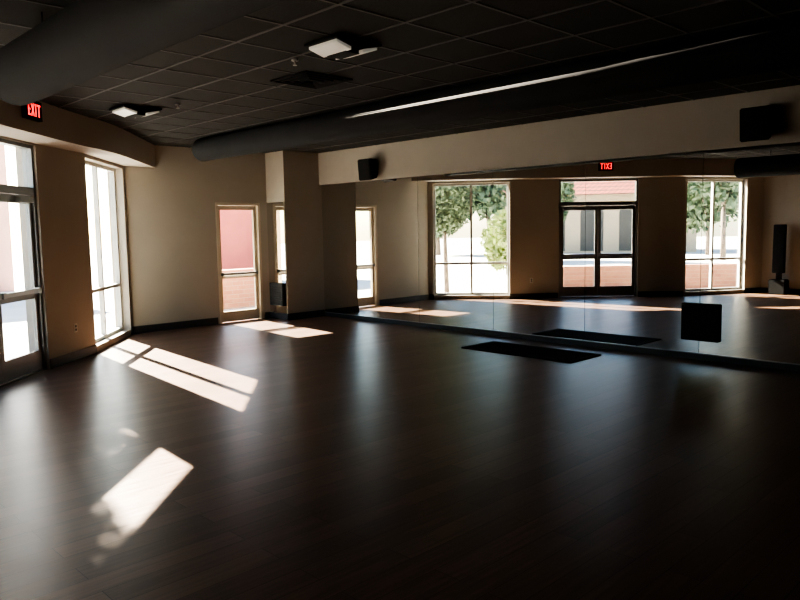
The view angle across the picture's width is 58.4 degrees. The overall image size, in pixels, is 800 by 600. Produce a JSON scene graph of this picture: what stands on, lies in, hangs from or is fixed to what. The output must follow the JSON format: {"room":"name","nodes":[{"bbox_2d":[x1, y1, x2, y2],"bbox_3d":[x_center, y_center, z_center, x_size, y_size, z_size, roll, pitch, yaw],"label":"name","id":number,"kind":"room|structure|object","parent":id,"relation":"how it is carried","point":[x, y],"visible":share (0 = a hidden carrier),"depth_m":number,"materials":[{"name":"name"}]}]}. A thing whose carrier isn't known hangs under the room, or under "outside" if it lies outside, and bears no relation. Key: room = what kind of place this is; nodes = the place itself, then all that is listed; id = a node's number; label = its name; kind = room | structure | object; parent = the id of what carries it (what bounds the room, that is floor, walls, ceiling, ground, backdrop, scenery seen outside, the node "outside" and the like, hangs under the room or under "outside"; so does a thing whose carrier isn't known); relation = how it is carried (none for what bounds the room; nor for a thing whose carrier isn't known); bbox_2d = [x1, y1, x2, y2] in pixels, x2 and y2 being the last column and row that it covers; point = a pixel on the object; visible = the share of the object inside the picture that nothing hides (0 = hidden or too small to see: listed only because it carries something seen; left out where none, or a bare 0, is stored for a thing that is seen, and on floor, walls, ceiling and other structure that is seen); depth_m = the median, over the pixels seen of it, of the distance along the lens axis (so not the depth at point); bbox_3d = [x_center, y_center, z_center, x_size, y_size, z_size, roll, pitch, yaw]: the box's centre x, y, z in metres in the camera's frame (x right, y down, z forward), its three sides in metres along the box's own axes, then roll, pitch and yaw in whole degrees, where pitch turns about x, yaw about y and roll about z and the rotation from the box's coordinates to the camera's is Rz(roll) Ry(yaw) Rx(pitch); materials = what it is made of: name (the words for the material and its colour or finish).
{"room":"exercise studio","nodes":[
{"label":"exercise studio","id":0,"kind":"room"},
{"bbox_2d":[0,136,49,368],"bbox_3d":[-4.434,-0.598,7.690,1.470,3.080,1.476,-6,8,-44],"label":"entry","id":1,"kind":"object","parent":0,"point":[18,152],"depth_m":8.59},
{"bbox_2d":[0,346,2,383],"bbox_3d":[-4.389,-0.077,7.308,0.045,2.075,0.848,-1,6,1],"label":"leaf","id":2,"kind":"object","parent":1,"relation":"attached to","point":[1,374],"visible":1,"depth_m":7.79,"materials":[{"name":"silver metal"}]},
{"bbox_2d":[0,193,42,382],"bbox_3d":[-4.382,-0.160,8.158,0.045,2.075,0.848,-1,6,1],"label":"leaf","id":3,"kind":"object","parent":1,"relation":"attached to","point":[16,367],"visible":0.86,"depth_m":8.43,"materials":[{"name":"silver metal"}]},
{"bbox_2d":[0,287,41,299],"bbox_3d":[-4.329,-0.079,8.166,0.060,0.070,0.808,-1,6,1],"label":"push bar","id":4,"kind":"object","parent":3,"relation":"attached to","point":[35,290],"visible":0.97,"depth_m":8.12,"materials":[{"name":"silver metal"}]},
{"bbox_2d":[15,197,33,202],"bbox_3d":[-4.344,-1.161,8.285,0.060,0.060,0.300,-1,6,1],"label":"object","id":5,"kind":"structure","parent":3,"relation":"attached to","point":[18,199],"depth_m":8.24,"materials":[{"name":"silver metal"}]},
{"bbox_2d":[0,138,46,386],"bbox_3d":[-4.393,-0.405,7.705,0.110,2.690,1.800,-1,6,1],"label":"frame","id":6,"kind":"object","parent":1,"relation":"attached to","point":[27,150],"visible":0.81,"depth_m":8.47,"materials":[{"name":"silver metal"}]},
{"bbox_2d":[36,144,94,358],"bbox_3d":[-4.374,-0.741,9.138,0.983,3.080,0.868,-6,8,-44],"label":"pier","id":7,"kind":"object","parent":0,"point":[61,172],"depth_m":9.10,"materials":[{"name":"beige paint"}]},
{"bbox_2d":[50,345,95,368],"bbox_3d":[-4.225,0.730,9.279,0.829,0.120,0.711,-6,8,-44],"label":"baseboard","id":8,"kind":"object","parent":7,"relation":"attached to","point":[55,362],"depth_m":9.22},
{"bbox_2d":[0,99,155,167],"bbox_3d":[-4.369,-1.948,7.562,6.420,0.369,5.600,-6,8,-44],"label":"curved soffit","id":9,"kind":"structure","parent":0,"point":[60,128],"depth_m":8.69,"materials":[{"name":"beige paint"}]},
{"bbox_2d":[21,101,42,121],"bbox_3d":[-3.872,-2.015,7.522,0.054,0.233,0.320,-1,6,1],"label":"exit sign","id":10,"kind":"object","parent":9,"relation":"attached to","point":[33,111],"visible":0.77,"depth_m":7.50,"materials":[{"name":"black plastic"}]},
{"bbox_2d":[84,154,132,351],"bbox_3d":[-4.426,-0.889,10.659,0.240,3.080,2.020,-1,6,-5],"label":"window","id":11,"kind":"structure","parent":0,"point":[119,169],"depth_m":11.41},
{"bbox_2d":[85,160,122,341],"bbox_3d":[-4.449,-0.715,10.578,0.070,2.570,1.740,-1,6,-5],"label":"frame","id":12,"kind":"object","parent":11,"relation":"attached to","point":[104,334],"visible":0.67,"depth_m":10.67,"materials":[{"name":"grey metal"}]},
{"bbox_2d":[96,327,133,353],"bbox_3d":[-4.270,0.586,10.759,0.014,0.120,1.905,-1,6,-5],"label":"baseboard","id":13,"kind":"structure","parent":11,"relation":"attached to","point":[132,328],"depth_m":11.59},
{"bbox_2d":[124,145,269,326],"bbox_3d":[-3.167,-1.132,12.923,3.904,3.080,0.240,-6,8,-44],"label":"wall","id":14,"kind":"structure","parent":0,"point":[171,215],"depth_m":12.20,"materials":[{"name":"beige paint"}]},
{"bbox_2d":[134,310,324,333],"bbox_3d":[-2.909,0.371,12.721,3.520,0.120,0.584,-6,8,-44],"label":"baseboard","id":15,"kind":"structure","parent":14,"relation":"attached to","point":[209,321],"depth_m":12.56,"materials":[{"name":"grey rubber"}]},
{"bbox_2d":[218,206,259,321],"bbox_3d":[-2.967,-0.667,13.091,0.812,2.095,0.045,-6,8,-44],"label":"leaf","id":16,"kind":"object","parent":14,"relation":"attached to","point":[246,314],"visible":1,"depth_m":13.21,"materials":[{"name":"beige"}]},
{"bbox_2d":[221,271,258,275],"bbox_3d":[-2.930,-0.487,13.075,0.772,0.060,0.050,-6,8,-44],"label":"push bar","id":17,"kind":"object","parent":16,"relation":"attached to","point":[252,272],"visible":1,"depth_m":13.04,"materials":[{"name":"silver metal"}]},
{"bbox_2d":[215,202,263,323],"bbox_3d":[-2.972,-0.690,13.095,0.920,2.160,0.180,-6,8,-44],"label":"frame","id":18,"kind":"object","parent":14,"relation":"attached to","point":[258,227],"visible":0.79,"depth_m":13.23,"materials":[{"name":"beige"}]},
{"bbox_2d":[265,150,324,313],"bbox_3d":[-1.972,-1.211,13.525,0.870,3.080,0.570,-6,8,-44],"label":"wall","id":19,"kind":"structure","parent":0,"point":[292,177],"depth_m":13.26,"materials":[{"name":"beige paint"}]},
{"bbox_2d":[267,202,286,313],"bbox_3d":[-2.283,-0.777,13.254,0.010,2.040,0.530,-6,8,-44],"label":"mirror","id":20,"kind":"object","parent":19,"relation":"attached to","point":[275,211],"visible":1,"depth_m":13.22,"materials":[{"name":"mirror"}]},
{"bbox_2d":[269,282,284,305],"bbox_3d":[-2.286,-0.107,13.285,0.058,0.420,0.420,-6,8,-44],"label":"panel","id":21,"kind":"object","parent":20,"relation":"attached to","point":[277,293],"visible":1,"depth_m":13.24,"materials":[{"name":"black plastic"}]},
{"bbox_2d":[0,316,799,599],"bbox_3d":[0.178,1.153,5.441,9.930,0.120,15.830,-6,8,-44],"label":"floor","id":22,"kind":"structure","parent":0,"point":[322,457],"depth_m":4.81,"materials":[{"name":"brown wood"}]},
{"bbox_2d":[461,341,600,362],"bbox_3d":[1.691,0.670,9.406,0.710,0.017,1.720,-6,8,-44],"label":"floor mat","id":23,"kind":"object","parent":22,"relation":"on","point":[560,355],"visible":1,"depth_m":9.29,"materials":[{"name":"rubber"}]},
{"bbox_2d":[0,0,799,152],"bbox_3d":[0.124,-2.071,5.125,9.930,0.200,15.830,-6,8,-44],"label":"ceiling","id":24,"kind":"structure","parent":0,"point":[472,18],"depth_m":6.02,"materials":[{"name":"black tile"}]},
{"bbox_2d":[109,104,161,117],"bbox_3d":[-3.058,-2.173,8.275,0.451,0.092,0.395,-6,8,-44],"label":"ceiling light","id":25,"kind":"object","parent":24,"relation":"attached to","point":[123,110],"depth_m":8.19,"materials":[{"name":"white plastic"}]},
{"bbox_2d":[0,0,282,105],"bbox_3d":[0.617,-1.383,1.707,0.400,0.519,9.700,-6,8,-44],"label":"air duct","id":26,"kind":"object","parent":24,"relation":"hanging from","point":[85,40],"visible":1,"depth_m":3.79,"materials":[{"name":"black metal"}]},
{"bbox_2d":[291,59,297,65],"bbox_3d":[-0.891,-2.014,6.062,0.060,0.050,0.060,-6,8,-44],"label":"sprinkler","id":27,"kind":"object","parent":24,"relation":"attached to","point":[292,60],"visible":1,"depth_m":6.05,"materials":[{"name":"grey metal"}]},
{"bbox_2d":[270,70,352,88],"bbox_3d":[-0.850,-2.107,6.870,0.560,0.024,0.560,-6,8,-44],"label":"ceiling vent","id":28,"kind":"object","parent":24,"relation":"in","point":[318,79],"visible":1,"depth_m":6.83,"materials":[{"name":"black metal"}]},
{"bbox_2d":[304,34,381,59],"bbox_3d":[-0.443,-1.952,5.568,0.451,0.092,0.395,-6,8,-44],"label":"ceiling light","id":29,"kind":"object","parent":24,"relation":"attached to","point":[337,46],"depth_m":5.48,"materials":[{"name":"white plastic"}]},
{"bbox_2d":[0,0,799,151],"bbox_3d":[0.126,-1.970,5.135,9.450,0.008,15.350,-6,8,-44],"label":"grid","id":30,"kind":"object","parent":24,"relation":"attached to","point":[469,1],"depth_m":6.26,"materials":[{"name":"black metal"}]},
{"bbox_2d":[192,17,799,160],"bbox_3d":[1.882,-1.911,6.035,0.342,0.353,14.140,-6,8,-44],"label":"air duct","id":31,"kind":"object","parent":24,"relation":"hanging from","point":[774,46],"visible":1,"depth_m":6.38,"materials":[{"name":"black metal"}]},
{"bbox_2d":[318,85,799,184],"bbox_3d":[3.673,-2.037,8.228,0.070,0.589,14.780,-6,8,-44],"label":"soffit","id":32,"kind":"structure","parent":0,"point":[712,123],"depth_m":9.43,"materials":[{"name":"beige paint"}]},
{"bbox_2d":[357,158,377,180],"bbox_3d":[-0.526,-2.232,12.245,0.286,0.367,0.314,-6,8,-44],"label":"wall speaker","id":33,"kind":"object","parent":32,"relation":"attached to","point":[367,168],"visible":1,"depth_m":12.14,"materials":[{"name":"black plastic"}]},
{"bbox_2d":[357,159,370,179],"bbox_3d":[-0.613,-2.216,12.160,0.040,0.320,0.280,-6,8,-44],"label":"grille","id":34,"kind":"object","parent":33,"relation":"attached to","point":[364,165],"depth_m":12.14,"materials":[{"name":"black"}]},
{"bbox_2d":[740,105,771,141],"bbox_3d":[3.891,-1.907,7.764,0.286,0.367,0.314,-6,8,-44],"label":"wall speaker","id":35,"kind":"object","parent":32,"relation":"attached to","point":[755,122],"visible":1,"depth_m":7.67,"materials":[{"name":"black plastic"}]},
{"bbox_2d":[322,142,799,363],"bbox_3d":[3.712,-0.542,8.392,0.006,2.410,14.759,-6,8,-44],"label":"wall mirror","id":36,"kind":"object","parent":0,"point":[517,239],"depth_m":9.58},
{"bbox_2d":[681,302,719,342],"bbox_3d":[3.591,0.267,8.560,0.058,0.450,0.450,-6,8,-44],"label":"panel","id":37,"kind":"object","parent":36,"relation":"attached to","point":[699,322],"visible":1,"depth_m":8.53,"materials":[{"name":"black plastic"}]},
{"bbox_3d":[3.605,-0.828,8.660,0.240,3.080,15.830,-6,8,-44],"label":"wall","id":38,"kind":"structure","parent":0,"visible":0},
{"bbox_2d":[325,142,799,371],"bbox_3d":[3.715,-0.507,8.393,0.025,2.490,14.780,-6,8,-44],"label":"frame","id":39,"kind":"structure","parent":38,"relation":"attached to","point":[773,365],"depth_m":9.60,"materials":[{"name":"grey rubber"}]},
{"bbox_2d":[327,312,799,364],"bbox_3d":[3.729,0.655,8.499,0.011,0.012,14.775,-6,8,-44],"label":"channel","id":40,"kind":"object","parent":38,"relation":"attached to","point":[327,312],"visible":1,"depth_m":9.63,"materials":[{"name":"silver metal"}]},
{"label":"outside","id":41,"kind":"structure","parent":0,"visible":0},
{"bbox_2d":[0,249,254,359],"bbox_3d":[-17.614,1.783,3.874,160.000,0.225,150.000,-6,8,-44],"label":"ground","id":42,"kind":"structure","parent":41,"point":[14,319],"depth_m":16.71,"materials":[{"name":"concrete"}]},
{"bbox_2d":[0,145,14,291],"bbox_3d":[-16.648,-2.568,22.765,6.000,4.730,6.000,-6,8,-44],"label":"wall","id":43,"kind":"structure","parent":42,"relation":"on","point":[6,260],"depth_m":22.67,"materials":[{"name":"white paint"}]},
{"bbox_2d":[220,210,253,269],"bbox_3d":[-4.331,-3.181,32.053,13.500,3.730,6.000,-6,8,-44],"label":"wall","id":44,"kind":"structure","parent":42,"relation":"on","point":[235,225],"depth_m":26.26,"materials":[{"name":"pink paint"}]},
{"bbox_2d":[222,268,254,308],"bbox_3d":[-1.875,-0.489,18.654,8.890,0.900,0.310,-6,8,-44],"label":"brick wall","id":45,"kind":"structure","parent":42,"relation":"on","point":[237,292],"depth_m":16.65,"materials":[{"name":"brick"}]}
]}

